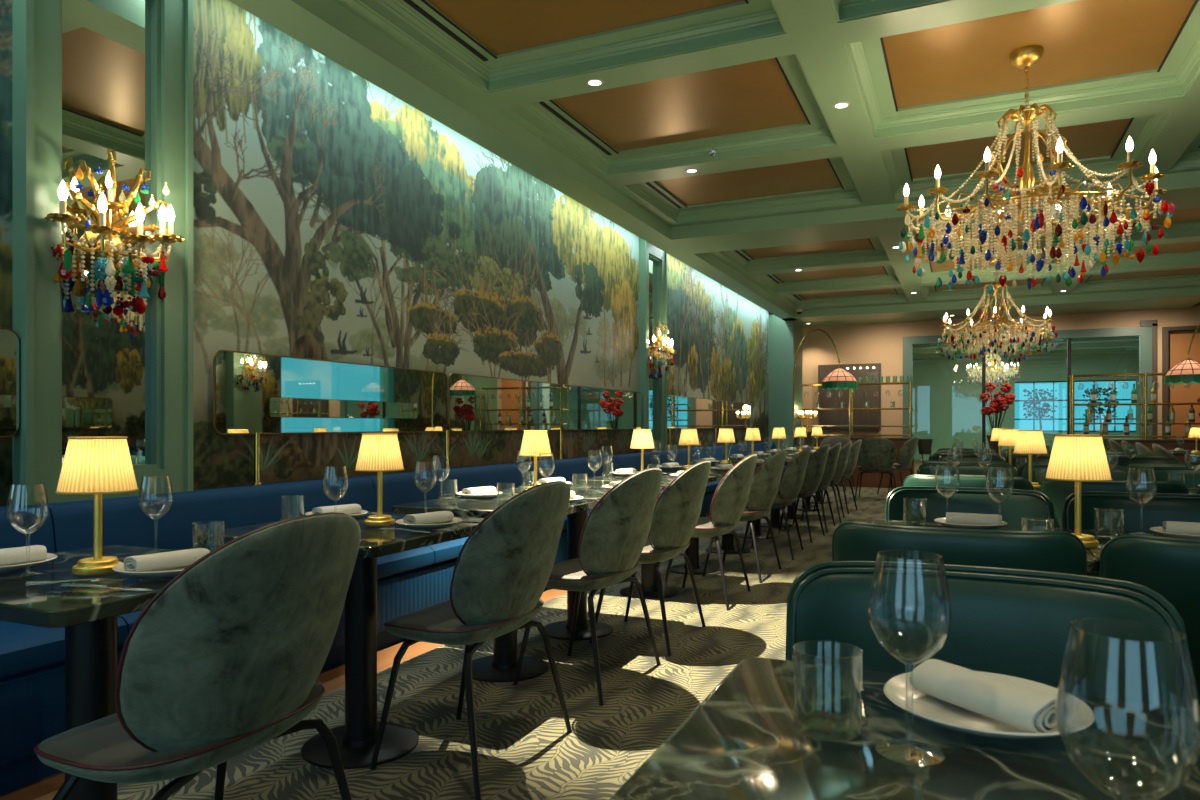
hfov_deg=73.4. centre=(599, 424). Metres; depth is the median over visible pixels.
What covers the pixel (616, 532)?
dining chair
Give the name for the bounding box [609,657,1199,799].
dining table
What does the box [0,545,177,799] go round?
dining table
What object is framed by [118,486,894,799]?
carpet
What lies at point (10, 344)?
wall mirror
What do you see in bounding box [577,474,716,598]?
dining table
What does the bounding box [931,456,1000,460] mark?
cushion
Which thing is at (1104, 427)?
bottle
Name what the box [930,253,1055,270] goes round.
ceiling
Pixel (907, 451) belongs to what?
dining chair
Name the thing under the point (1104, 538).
tumbler
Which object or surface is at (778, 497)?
seat cushion
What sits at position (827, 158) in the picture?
trim
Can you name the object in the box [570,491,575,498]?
napkin
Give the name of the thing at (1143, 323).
trim
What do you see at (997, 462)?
booth seat
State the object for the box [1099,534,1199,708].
booth seat
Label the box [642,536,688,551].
seat cushion
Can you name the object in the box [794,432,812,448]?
console shelf
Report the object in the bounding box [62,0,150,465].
mirror
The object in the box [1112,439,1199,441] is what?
countertop
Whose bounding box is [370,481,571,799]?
dining chair
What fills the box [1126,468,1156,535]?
wine glass
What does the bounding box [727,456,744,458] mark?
plate
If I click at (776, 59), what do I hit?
trim
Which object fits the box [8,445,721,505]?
wall
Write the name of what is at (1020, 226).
ceiling
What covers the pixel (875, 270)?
ceiling
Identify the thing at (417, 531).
fork
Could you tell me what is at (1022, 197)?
chandelier
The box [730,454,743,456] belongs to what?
napkin
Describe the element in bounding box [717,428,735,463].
table lamp
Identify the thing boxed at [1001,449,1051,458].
booth seat
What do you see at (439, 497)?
knife
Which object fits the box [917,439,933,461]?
dining chair
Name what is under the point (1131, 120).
trim
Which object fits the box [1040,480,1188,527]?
booth seat
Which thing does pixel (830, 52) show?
ceiling
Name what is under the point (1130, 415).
bottle
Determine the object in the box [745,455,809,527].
dining table
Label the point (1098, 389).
indoor tree
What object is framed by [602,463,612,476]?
tumbler
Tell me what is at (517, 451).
wine glass
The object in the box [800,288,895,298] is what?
ceiling
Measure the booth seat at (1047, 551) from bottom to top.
0.837 m
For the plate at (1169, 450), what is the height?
0.022 m
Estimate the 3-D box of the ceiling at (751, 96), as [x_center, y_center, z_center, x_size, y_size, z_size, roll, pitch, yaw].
[0.521,-2.001,5.056,1.384,0.018,1.150,0,0,24]
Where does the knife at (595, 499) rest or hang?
on the dining table at (501, 666)
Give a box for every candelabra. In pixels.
[795,410,811,431]
[799,411,816,431]
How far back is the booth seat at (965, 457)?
6.81 m
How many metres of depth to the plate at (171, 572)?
1.76 m
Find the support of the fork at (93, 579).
on the dining table at (89, 617)
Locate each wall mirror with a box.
[0,327,20,437]
[213,350,446,434]
[448,373,560,431]
[561,384,641,429]
[667,395,715,428]
[716,400,752,427]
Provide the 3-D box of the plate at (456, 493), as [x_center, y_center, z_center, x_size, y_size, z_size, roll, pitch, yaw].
[-0.566,0.328,3.765,0.220,0.022,0.220,0,0,24]
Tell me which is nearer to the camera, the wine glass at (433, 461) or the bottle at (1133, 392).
the wine glass at (433, 461)
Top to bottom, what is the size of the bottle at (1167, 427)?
0.300 m
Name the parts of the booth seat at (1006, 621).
backrest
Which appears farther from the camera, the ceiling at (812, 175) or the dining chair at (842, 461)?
the dining chair at (842, 461)
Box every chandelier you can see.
[896,45,1174,293]
[938,257,1057,362]
[966,350,1019,385]
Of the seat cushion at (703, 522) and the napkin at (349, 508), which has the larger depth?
the seat cushion at (703, 522)
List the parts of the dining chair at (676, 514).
leg, leg, leg, backrest, leg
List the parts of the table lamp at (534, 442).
lamp shade, shade trim, shade trim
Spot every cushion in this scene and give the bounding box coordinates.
[0,617,127,677]
[38,682,321,765]
[118,547,434,645]
[386,600,541,630]
[425,515,566,564]
[550,558,637,578]
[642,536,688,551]
[658,483,711,499]
[696,517,731,527]
[707,507,763,512]
[710,479,721,491]
[775,494,792,499]
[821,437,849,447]
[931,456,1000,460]
[939,450,992,452]
[1105,452,1133,454]
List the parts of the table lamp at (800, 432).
lamp shade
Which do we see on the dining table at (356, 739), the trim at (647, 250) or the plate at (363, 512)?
the plate at (363, 512)
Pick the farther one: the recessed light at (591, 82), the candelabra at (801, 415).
the candelabra at (801, 415)
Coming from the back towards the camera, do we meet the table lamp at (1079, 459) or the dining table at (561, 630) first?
the dining table at (561, 630)
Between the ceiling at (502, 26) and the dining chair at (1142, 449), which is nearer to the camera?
the ceiling at (502, 26)
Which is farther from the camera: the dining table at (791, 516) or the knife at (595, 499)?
the dining table at (791, 516)
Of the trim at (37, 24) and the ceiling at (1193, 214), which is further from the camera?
the ceiling at (1193, 214)
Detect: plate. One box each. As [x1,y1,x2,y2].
[0,553,57,572]
[112,563,187,577]
[305,510,367,517]
[395,517,462,528]
[455,491,501,498]
[569,496,583,502]
[609,472,633,475]
[656,466,683,468]
[711,467,730,470]
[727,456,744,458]
[883,671,1094,739]
[934,517,1006,529]
[1150,527,1199,539]
[1169,450,1189,451]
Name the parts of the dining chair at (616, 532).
leg, leg, leg, backrest, leg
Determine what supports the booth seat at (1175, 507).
on the carpet
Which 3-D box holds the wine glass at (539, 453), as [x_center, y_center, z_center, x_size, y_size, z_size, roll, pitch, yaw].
[-0.254,0.236,3.799,0.081,0.204,0.081,0,0,4]
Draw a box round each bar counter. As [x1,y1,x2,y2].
[813,437,911,487]
[1112,439,1199,464]
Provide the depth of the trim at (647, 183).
6.90 m
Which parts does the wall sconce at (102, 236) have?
flame bulb, arm, wall plate, flame bulb, arm, flame bulb, arm, arm, flame bulb, arm, arm, flame bulb, flame bulb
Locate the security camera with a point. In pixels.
(799, 311)
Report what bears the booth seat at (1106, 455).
on the carpet
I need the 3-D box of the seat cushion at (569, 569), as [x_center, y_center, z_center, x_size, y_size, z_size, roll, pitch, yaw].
[-0.081,0.629,3.474,0.444,0.054,0.546,0,0,26]
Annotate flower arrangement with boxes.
[979,382,1014,453]
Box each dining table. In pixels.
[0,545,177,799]
[197,512,483,768]
[392,494,600,681]
[499,484,661,639]
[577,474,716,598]
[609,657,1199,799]
[637,468,727,574]
[679,462,759,553]
[717,458,791,538]
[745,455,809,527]
[768,453,811,518]
[787,451,821,510]
[798,448,832,503]
[872,520,1097,572]
[1069,529,1164,569]
[1170,451,1199,464]
[1184,454,1199,458]
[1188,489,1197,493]
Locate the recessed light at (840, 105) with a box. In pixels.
[833,102,849,108]
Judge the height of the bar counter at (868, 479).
0.860 m
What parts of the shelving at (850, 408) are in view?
post, post, rail, rail, rail, rail, post, post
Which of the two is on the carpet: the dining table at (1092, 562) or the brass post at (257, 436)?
the dining table at (1092, 562)
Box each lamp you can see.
[55,436,138,574]
[355,433,403,525]
[519,430,551,489]
[630,429,653,469]
[678,429,698,469]
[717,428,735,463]
[744,428,760,458]
[771,427,785,450]
[793,329,857,445]
[794,427,806,451]
[811,427,822,448]
[990,428,1005,460]
[998,429,1018,470]
[1014,430,1047,488]
[1045,434,1111,547]
[1164,324,1199,384]
[1188,427,1199,452]
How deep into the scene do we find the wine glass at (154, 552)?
2.11 m
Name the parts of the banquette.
backrest, backrest, backrest, backrest, backrest, backrest, backrest, backrest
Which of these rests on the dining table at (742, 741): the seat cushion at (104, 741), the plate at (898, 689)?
the plate at (898, 689)
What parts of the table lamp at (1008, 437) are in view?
lamp shade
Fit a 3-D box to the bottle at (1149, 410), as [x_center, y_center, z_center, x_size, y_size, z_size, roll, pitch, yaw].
[8.530,-0.189,12.492,0.078,0.300,0.076,0,0,24]
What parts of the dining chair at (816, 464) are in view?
leg, leg, leg, backrest, leg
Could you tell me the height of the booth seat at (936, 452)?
0.837 m
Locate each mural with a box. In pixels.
[0,0,12,505]
[193,0,638,489]
[667,254,768,449]
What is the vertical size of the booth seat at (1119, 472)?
0.837 m
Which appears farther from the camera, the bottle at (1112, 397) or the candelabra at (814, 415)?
the candelabra at (814, 415)
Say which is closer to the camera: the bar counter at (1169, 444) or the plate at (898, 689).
the plate at (898, 689)
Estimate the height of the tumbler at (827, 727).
0.090 m
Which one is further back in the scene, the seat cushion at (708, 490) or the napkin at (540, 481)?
the seat cushion at (708, 490)
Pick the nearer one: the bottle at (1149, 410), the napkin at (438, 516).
the napkin at (438, 516)
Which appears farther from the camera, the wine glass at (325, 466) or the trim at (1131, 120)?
the trim at (1131, 120)
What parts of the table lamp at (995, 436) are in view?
lamp shade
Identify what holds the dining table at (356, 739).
on the carpet
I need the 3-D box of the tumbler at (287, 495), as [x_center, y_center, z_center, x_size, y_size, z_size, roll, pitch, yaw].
[-1.074,0.294,2.814,0.075,0.090,0.075,0,0,20]
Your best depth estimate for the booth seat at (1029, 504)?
3.12 m
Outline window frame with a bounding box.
[1015,379,1135,431]
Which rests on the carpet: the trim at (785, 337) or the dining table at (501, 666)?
the dining table at (501, 666)
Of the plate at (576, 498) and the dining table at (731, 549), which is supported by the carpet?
the dining table at (731, 549)
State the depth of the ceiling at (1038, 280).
11.41 m
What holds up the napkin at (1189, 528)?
on the plate at (1158, 530)
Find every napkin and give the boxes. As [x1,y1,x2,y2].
[0,545,46,564]
[123,548,209,571]
[312,504,361,513]
[403,511,453,523]
[462,486,495,494]
[538,477,565,483]
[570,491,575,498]
[608,481,619,486]
[615,468,636,472]
[661,462,678,466]
[700,458,714,460]
[715,464,732,468]
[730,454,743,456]
[909,659,1068,732]
[945,512,1001,524]
[954,475,985,476]
[1162,521,1199,534]
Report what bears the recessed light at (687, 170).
in the ceiling at (830, 52)
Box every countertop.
[813,437,910,439]
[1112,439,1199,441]
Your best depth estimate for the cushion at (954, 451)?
8.40 m
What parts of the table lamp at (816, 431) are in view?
lamp shade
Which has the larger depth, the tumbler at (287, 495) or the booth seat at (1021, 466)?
the booth seat at (1021, 466)
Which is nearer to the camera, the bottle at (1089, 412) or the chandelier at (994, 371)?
the bottle at (1089, 412)
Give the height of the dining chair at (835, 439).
0.903 m
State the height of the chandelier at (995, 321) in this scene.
1.256 m
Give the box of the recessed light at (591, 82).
[586,79,603,86]
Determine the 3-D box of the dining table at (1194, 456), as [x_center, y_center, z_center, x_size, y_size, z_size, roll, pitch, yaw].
[6.929,0.710,8.936,0.604,0.740,0.708,0,0,24]
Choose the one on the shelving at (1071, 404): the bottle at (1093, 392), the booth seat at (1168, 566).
the bottle at (1093, 392)
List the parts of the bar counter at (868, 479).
panel, panel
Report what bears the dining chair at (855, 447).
on the carpet
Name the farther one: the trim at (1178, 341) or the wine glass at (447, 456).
the trim at (1178, 341)
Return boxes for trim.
[13,0,192,505]
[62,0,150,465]
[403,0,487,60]
[421,0,748,58]
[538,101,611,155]
[549,57,810,153]
[639,237,666,451]
[645,182,680,208]
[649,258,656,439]
[653,158,843,207]
[734,250,749,260]
[741,238,874,259]
[768,313,801,449]
[880,0,1198,111]
[903,326,1151,438]
[904,118,1133,180]
[982,338,1070,448]
[1140,320,1157,438]
[1162,326,1199,438]
[1168,330,1199,438]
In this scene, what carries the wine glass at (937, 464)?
on the dining table at (1092, 562)
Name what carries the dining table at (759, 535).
on the carpet
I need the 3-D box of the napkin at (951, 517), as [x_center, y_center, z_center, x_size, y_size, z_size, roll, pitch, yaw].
[1.227,0.309,2.647,0.170,0.037,0.068,0,0,28]
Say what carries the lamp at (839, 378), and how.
on the carpet
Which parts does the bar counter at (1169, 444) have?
panel, panel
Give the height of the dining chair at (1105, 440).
0.903 m
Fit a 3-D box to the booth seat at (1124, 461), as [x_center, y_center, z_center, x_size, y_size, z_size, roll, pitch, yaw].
[4.106,0.663,6.102,0.582,0.837,0.566,0,0,24]
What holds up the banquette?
on the floor at (332, 679)
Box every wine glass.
[6,483,49,576]
[138,476,172,554]
[322,466,348,511]
[414,461,435,491]
[431,456,449,502]
[516,451,530,490]
[538,453,554,482]
[587,450,601,488]
[868,550,951,763]
[934,464,959,525]
[986,467,1013,527]
[1055,618,1199,799]
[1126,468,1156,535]
[1184,450,1199,488]
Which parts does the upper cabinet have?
door, door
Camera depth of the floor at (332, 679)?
3.46 m
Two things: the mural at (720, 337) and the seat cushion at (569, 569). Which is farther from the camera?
the mural at (720, 337)
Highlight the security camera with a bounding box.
[795,309,802,314]
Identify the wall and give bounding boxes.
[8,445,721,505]
[802,302,1199,438]
[912,353,1138,459]
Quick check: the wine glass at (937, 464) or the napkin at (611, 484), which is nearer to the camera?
the wine glass at (937, 464)
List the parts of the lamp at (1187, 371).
lamp shade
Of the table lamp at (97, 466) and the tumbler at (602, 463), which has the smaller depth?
the table lamp at (97, 466)
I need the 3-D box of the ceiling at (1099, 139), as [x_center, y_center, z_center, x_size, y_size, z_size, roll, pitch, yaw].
[2.941,-2.001,5.765,1.385,0.018,1.040,0,0,24]
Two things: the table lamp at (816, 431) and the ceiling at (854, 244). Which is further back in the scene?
the table lamp at (816, 431)
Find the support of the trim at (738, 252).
attached to the ceiling at (830, 52)
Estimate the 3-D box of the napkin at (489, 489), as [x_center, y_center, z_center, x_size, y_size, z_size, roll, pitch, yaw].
[-0.564,0.309,3.763,0.068,0.037,0.170,0,0,36]
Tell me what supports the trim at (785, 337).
attached to the wall at (721, 445)
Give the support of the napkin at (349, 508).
on the plate at (363, 512)
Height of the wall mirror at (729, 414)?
0.378 m
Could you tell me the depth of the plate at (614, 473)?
5.30 m
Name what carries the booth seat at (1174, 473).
on the carpet
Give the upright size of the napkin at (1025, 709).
0.037 m
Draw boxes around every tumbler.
[192,521,224,548]
[281,495,303,520]
[441,480,456,499]
[497,483,514,504]
[573,473,586,491]
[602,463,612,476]
[793,640,862,739]
[903,497,926,525]
[1022,517,1053,530]
[1094,508,1123,540]
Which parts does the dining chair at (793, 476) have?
leg, leg, leg, backrest, leg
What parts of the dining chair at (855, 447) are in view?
leg, leg, backrest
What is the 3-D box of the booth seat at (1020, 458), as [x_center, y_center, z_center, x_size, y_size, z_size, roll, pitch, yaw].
[3.552,0.663,6.353,0.582,0.837,0.566,0,0,24]
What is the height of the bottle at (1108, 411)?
0.300 m
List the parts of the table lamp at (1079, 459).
lamp shade, shade trim, shade trim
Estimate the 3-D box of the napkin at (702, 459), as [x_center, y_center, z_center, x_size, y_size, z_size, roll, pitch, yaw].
[0.954,0.309,7.110,0.068,0.037,0.170,0,0,36]
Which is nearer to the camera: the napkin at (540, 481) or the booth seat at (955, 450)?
the napkin at (540, 481)
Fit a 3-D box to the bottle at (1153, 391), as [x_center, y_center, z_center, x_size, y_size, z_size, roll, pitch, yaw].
[8.576,-0.489,12.472,0.078,0.300,0.076,0,0,24]
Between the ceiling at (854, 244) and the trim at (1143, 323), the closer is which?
the ceiling at (854, 244)
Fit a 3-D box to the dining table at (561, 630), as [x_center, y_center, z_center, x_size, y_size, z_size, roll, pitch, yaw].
[-0.120,0.710,4.227,0.704,0.740,0.714,0,0,24]
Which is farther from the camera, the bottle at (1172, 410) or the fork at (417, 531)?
the bottle at (1172, 410)
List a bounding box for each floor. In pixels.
[0,589,566,799]
[914,460,926,474]
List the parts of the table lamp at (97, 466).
lamp shade, shade trim, shade trim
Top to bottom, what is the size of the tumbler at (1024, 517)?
0.090 m
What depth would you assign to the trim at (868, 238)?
9.08 m
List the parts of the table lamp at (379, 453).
shade trim, lamp shade, shade trim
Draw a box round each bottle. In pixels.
[1083,416,1088,434]
[1087,405,1092,422]
[1091,385,1095,402]
[1102,416,1107,434]
[1106,405,1111,422]
[1110,384,1114,399]
[1124,416,1128,434]
[1127,411,1132,420]
[1131,384,1136,402]
[1147,405,1152,421]
[1151,384,1156,402]
[1165,416,1170,435]
[1169,405,1174,421]
[1185,416,1190,435]
[1189,405,1194,421]
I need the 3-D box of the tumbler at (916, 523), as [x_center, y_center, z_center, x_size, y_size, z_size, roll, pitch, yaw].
[1.065,0.294,2.723,0.075,0.090,0.075,0,0,-6]
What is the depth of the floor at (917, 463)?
22.01 m
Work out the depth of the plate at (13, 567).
1.86 m
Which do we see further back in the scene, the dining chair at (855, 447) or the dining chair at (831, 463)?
the dining chair at (855, 447)
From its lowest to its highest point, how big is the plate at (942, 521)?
0.022 m
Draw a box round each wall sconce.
[45,149,184,313]
[648,321,676,378]
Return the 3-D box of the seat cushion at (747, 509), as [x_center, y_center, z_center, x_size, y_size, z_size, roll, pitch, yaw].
[1.009,0.629,5.878,0.444,0.054,0.546,0,0,25]
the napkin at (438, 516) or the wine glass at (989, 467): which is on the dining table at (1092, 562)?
the wine glass at (989, 467)
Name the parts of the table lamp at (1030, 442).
lamp shade, shade trim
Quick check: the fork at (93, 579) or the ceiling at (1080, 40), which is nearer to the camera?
the fork at (93, 579)
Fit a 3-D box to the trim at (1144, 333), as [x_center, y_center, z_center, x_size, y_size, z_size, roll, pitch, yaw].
[7.236,-0.260,13.864,3.790,2.680,0.090,0,0,24]
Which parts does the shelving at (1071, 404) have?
post, post, rail, rail, rail, glass shelf, post, rail, post, glass shelf, glass shelf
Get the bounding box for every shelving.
[802,382,912,437]
[1068,372,1199,438]
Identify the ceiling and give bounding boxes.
[229,0,1199,326]
[427,0,743,54]
[553,58,807,150]
[656,158,840,204]
[743,238,872,258]
[774,266,885,281]
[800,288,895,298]
[882,0,1194,107]
[906,118,1130,178]
[912,336,1138,359]
[926,221,1069,242]
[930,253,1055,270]
[935,278,1044,290]
[1087,268,1199,280]
[1107,241,1199,257]
[1134,208,1199,225]
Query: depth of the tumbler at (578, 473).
4.08 m
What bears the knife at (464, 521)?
on the dining table at (356, 739)
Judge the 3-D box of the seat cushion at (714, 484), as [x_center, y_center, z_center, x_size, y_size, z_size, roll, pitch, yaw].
[1.388,0.680,9.683,0.430,0.110,1.685,0,0,24]
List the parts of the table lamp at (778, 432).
lamp shade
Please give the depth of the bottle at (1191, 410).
12.24 m
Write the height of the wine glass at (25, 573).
0.204 m
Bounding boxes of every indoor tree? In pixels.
[1022,389,1056,448]
[1082,387,1118,434]
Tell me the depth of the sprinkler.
5.66 m
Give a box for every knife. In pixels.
[61,583,153,590]
[439,497,474,499]
[462,520,480,523]
[581,498,597,500]
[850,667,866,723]
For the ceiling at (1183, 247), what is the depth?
9.09 m
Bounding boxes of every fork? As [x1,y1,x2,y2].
[26,578,125,585]
[378,528,431,533]
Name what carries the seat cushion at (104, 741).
on the dining chair at (226, 660)
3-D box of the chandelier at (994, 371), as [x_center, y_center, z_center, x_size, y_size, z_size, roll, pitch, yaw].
[10.347,-1.641,21.224,1.289,1.256,1.280,0,0,-12]
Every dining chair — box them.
[34,512,360,799]
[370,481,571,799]
[513,468,661,705]
[589,461,710,655]
[663,454,756,609]
[702,450,786,582]
[741,446,810,559]
[766,444,829,542]
[784,442,840,532]
[801,441,851,522]
[813,439,861,513]
[819,435,854,490]
[855,437,896,499]
[877,437,918,494]
[917,439,933,461]
[1102,438,1117,449]
[1109,439,1122,449]
[1121,440,1137,454]
[1135,442,1153,454]
[1152,443,1174,456]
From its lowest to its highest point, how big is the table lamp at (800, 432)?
0.311 m
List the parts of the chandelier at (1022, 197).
flame bulb, flame bulb, flame bulb, arm, arm, arm, arm, flame bulb, arm, arm, stem, crown, chain, arm, arm, flame bulb, arm, arm, arm, arm, flame bulb, flame bulb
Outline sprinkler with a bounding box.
[709,149,715,155]
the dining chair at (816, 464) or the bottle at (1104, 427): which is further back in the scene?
the bottle at (1104, 427)
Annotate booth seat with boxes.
[785,561,1188,707]
[832,521,1086,575]
[885,486,1053,527]
[903,474,1032,489]
[917,462,1016,476]
[922,460,1010,464]
[929,454,1003,460]
[932,452,998,454]
[936,448,995,452]
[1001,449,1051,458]
[1005,453,1050,461]
[1008,455,1050,467]
[1017,462,1114,476]
[1022,464,1133,483]
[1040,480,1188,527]
[1062,492,1199,576]
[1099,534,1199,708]
[1105,450,1135,454]
[1106,455,1165,456]
[1106,456,1182,466]
[1126,463,1199,479]
[1139,466,1199,487]
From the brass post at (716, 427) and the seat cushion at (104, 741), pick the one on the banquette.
the brass post at (716, 427)
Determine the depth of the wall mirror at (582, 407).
7.23 m
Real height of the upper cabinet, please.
1.220 m
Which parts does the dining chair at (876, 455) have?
leg, leg, backrest, leg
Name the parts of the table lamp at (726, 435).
lamp shade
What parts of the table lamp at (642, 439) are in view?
lamp shade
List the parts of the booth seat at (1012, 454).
backrest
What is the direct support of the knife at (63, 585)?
on the dining table at (89, 617)
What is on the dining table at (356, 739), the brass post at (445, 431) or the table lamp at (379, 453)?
the table lamp at (379, 453)
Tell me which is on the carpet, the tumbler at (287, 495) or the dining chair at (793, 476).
the dining chair at (793, 476)
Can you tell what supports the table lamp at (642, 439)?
on the dining table at (648, 575)
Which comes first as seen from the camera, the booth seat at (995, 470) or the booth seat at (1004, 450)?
the booth seat at (995, 470)
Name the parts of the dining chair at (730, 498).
leg, leg, leg, backrest, leg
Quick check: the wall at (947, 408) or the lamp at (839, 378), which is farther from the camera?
the wall at (947, 408)
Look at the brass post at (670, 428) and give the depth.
8.97 m
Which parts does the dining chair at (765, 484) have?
leg, leg, leg, backrest, leg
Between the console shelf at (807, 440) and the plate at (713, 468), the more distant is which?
the console shelf at (807, 440)
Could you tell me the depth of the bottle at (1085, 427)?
12.73 m
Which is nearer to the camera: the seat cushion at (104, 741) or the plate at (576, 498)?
the seat cushion at (104, 741)
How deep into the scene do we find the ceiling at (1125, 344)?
21.52 m
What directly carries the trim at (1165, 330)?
attached to the wall at (882, 343)
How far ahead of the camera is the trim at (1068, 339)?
14.07 m
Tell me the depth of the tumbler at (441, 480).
3.66 m
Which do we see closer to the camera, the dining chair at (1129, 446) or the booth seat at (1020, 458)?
the booth seat at (1020, 458)
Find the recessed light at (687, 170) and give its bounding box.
[685,169,697,172]
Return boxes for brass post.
[252,432,261,484]
[443,430,449,468]
[558,429,562,458]
[668,428,671,449]
[715,427,716,445]
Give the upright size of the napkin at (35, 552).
0.037 m
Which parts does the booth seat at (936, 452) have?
backrest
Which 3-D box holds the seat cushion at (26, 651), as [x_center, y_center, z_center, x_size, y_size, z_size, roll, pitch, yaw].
[-2.104,0.680,1.982,0.430,0.110,1.685,0,0,24]
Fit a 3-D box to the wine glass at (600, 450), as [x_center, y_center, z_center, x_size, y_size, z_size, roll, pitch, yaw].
[-0.029,0.236,4.295,0.081,0.204,0.081,0,0,0]
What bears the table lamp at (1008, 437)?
on the dining table
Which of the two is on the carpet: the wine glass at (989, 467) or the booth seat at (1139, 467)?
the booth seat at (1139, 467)
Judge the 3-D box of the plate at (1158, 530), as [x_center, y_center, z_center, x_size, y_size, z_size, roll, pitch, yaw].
[1.772,0.328,2.402,0.220,0.022,0.220,0,0,24]
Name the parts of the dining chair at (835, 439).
backrest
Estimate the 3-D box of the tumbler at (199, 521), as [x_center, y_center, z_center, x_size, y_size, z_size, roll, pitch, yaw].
[-1.000,0.294,2.057,0.075,0.090,0.075,0,0,24]
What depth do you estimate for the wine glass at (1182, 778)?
0.51 m
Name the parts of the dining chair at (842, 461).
leg, leg, leg, backrest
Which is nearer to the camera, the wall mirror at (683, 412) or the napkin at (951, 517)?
the napkin at (951, 517)
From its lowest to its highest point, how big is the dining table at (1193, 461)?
0.740 m
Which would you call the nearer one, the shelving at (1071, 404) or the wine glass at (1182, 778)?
the wine glass at (1182, 778)
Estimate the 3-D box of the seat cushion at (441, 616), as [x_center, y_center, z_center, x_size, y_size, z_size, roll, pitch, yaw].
[-0.446,0.629,2.667,0.444,0.054,0.546,0,0,24]
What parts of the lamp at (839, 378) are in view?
lamp shade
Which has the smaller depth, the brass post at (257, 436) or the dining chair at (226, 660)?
the dining chair at (226, 660)
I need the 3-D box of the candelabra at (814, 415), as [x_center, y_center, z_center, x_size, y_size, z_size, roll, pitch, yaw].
[3.611,-0.064,14.001,0.326,0.363,0.332,0,0,1]
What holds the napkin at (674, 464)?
on the plate at (679, 467)
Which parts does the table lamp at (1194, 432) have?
lamp shade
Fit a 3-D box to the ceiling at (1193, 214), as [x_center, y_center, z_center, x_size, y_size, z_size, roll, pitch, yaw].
[5.690,-2.001,7.203,1.395,0.018,1.290,0,0,24]
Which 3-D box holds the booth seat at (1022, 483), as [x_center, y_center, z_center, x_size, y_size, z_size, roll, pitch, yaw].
[1.854,0.663,4.075,0.582,0.837,0.566,0,0,24]
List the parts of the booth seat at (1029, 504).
backrest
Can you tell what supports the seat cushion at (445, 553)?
on the banquette
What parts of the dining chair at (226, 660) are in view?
leg, leg, leg, backrest, leg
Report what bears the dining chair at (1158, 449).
on the carpet
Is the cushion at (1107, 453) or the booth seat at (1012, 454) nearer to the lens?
the booth seat at (1012, 454)
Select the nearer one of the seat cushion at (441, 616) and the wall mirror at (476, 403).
the seat cushion at (441, 616)
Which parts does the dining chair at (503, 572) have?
leg, leg, leg, backrest, leg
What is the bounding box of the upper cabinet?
[818,363,880,429]
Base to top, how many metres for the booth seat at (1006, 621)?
0.837 m
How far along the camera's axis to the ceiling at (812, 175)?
6.61 m
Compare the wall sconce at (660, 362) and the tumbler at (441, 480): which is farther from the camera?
the wall sconce at (660, 362)
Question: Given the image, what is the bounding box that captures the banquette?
[0,442,786,794]
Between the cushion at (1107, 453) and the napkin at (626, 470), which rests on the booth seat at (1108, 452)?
the cushion at (1107, 453)
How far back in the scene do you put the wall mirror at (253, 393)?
4.08 m
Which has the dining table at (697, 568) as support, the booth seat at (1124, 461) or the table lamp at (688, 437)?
the table lamp at (688, 437)
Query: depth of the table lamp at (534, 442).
3.98 m
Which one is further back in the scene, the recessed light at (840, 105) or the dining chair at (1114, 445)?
the dining chair at (1114, 445)
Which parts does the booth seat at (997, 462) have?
backrest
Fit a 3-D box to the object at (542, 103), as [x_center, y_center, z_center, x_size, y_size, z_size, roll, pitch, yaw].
[-0.158,-1.972,5.364,0.026,0.007,1.120,0,0,24]
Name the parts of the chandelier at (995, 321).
arm, arm, stem, crown, arm, arm, arm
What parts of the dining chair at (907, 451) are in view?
leg, backrest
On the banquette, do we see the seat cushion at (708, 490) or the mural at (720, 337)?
the seat cushion at (708, 490)
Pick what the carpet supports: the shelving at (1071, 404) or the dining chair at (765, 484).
the dining chair at (765, 484)
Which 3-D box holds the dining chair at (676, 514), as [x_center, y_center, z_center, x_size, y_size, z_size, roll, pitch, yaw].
[0.271,0.629,4.110,0.585,0.903,0.621,0,0,23]
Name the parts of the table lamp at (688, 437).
lamp shade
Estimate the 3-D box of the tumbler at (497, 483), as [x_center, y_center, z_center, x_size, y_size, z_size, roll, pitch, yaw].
[-0.401,0.294,3.426,0.075,0.090,0.075,0,0,12]
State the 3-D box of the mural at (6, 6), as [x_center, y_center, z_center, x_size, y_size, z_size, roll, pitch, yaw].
[-2.617,-0.866,1.584,0.001,2.292,2.724,0,0,24]
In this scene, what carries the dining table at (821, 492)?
on the carpet
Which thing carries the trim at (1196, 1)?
attached to the ceiling at (830, 52)
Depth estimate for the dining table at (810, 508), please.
10.28 m
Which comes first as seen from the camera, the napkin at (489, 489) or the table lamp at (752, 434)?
the napkin at (489, 489)
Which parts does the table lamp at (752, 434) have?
lamp shade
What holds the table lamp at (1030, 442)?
on the dining table
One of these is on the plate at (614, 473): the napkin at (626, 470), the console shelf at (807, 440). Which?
the napkin at (626, 470)
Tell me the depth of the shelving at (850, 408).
14.09 m
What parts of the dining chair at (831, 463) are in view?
leg, leg, leg, leg, backrest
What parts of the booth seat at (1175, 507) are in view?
backrest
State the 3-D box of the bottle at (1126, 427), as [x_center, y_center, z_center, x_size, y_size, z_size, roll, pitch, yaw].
[8.197,0.011,12.534,0.078,0.300,0.076,0,0,24]
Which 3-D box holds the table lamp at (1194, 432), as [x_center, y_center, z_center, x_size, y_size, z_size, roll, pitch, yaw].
[7.216,0.183,9.739,0.164,0.311,0.164,0,0,20]

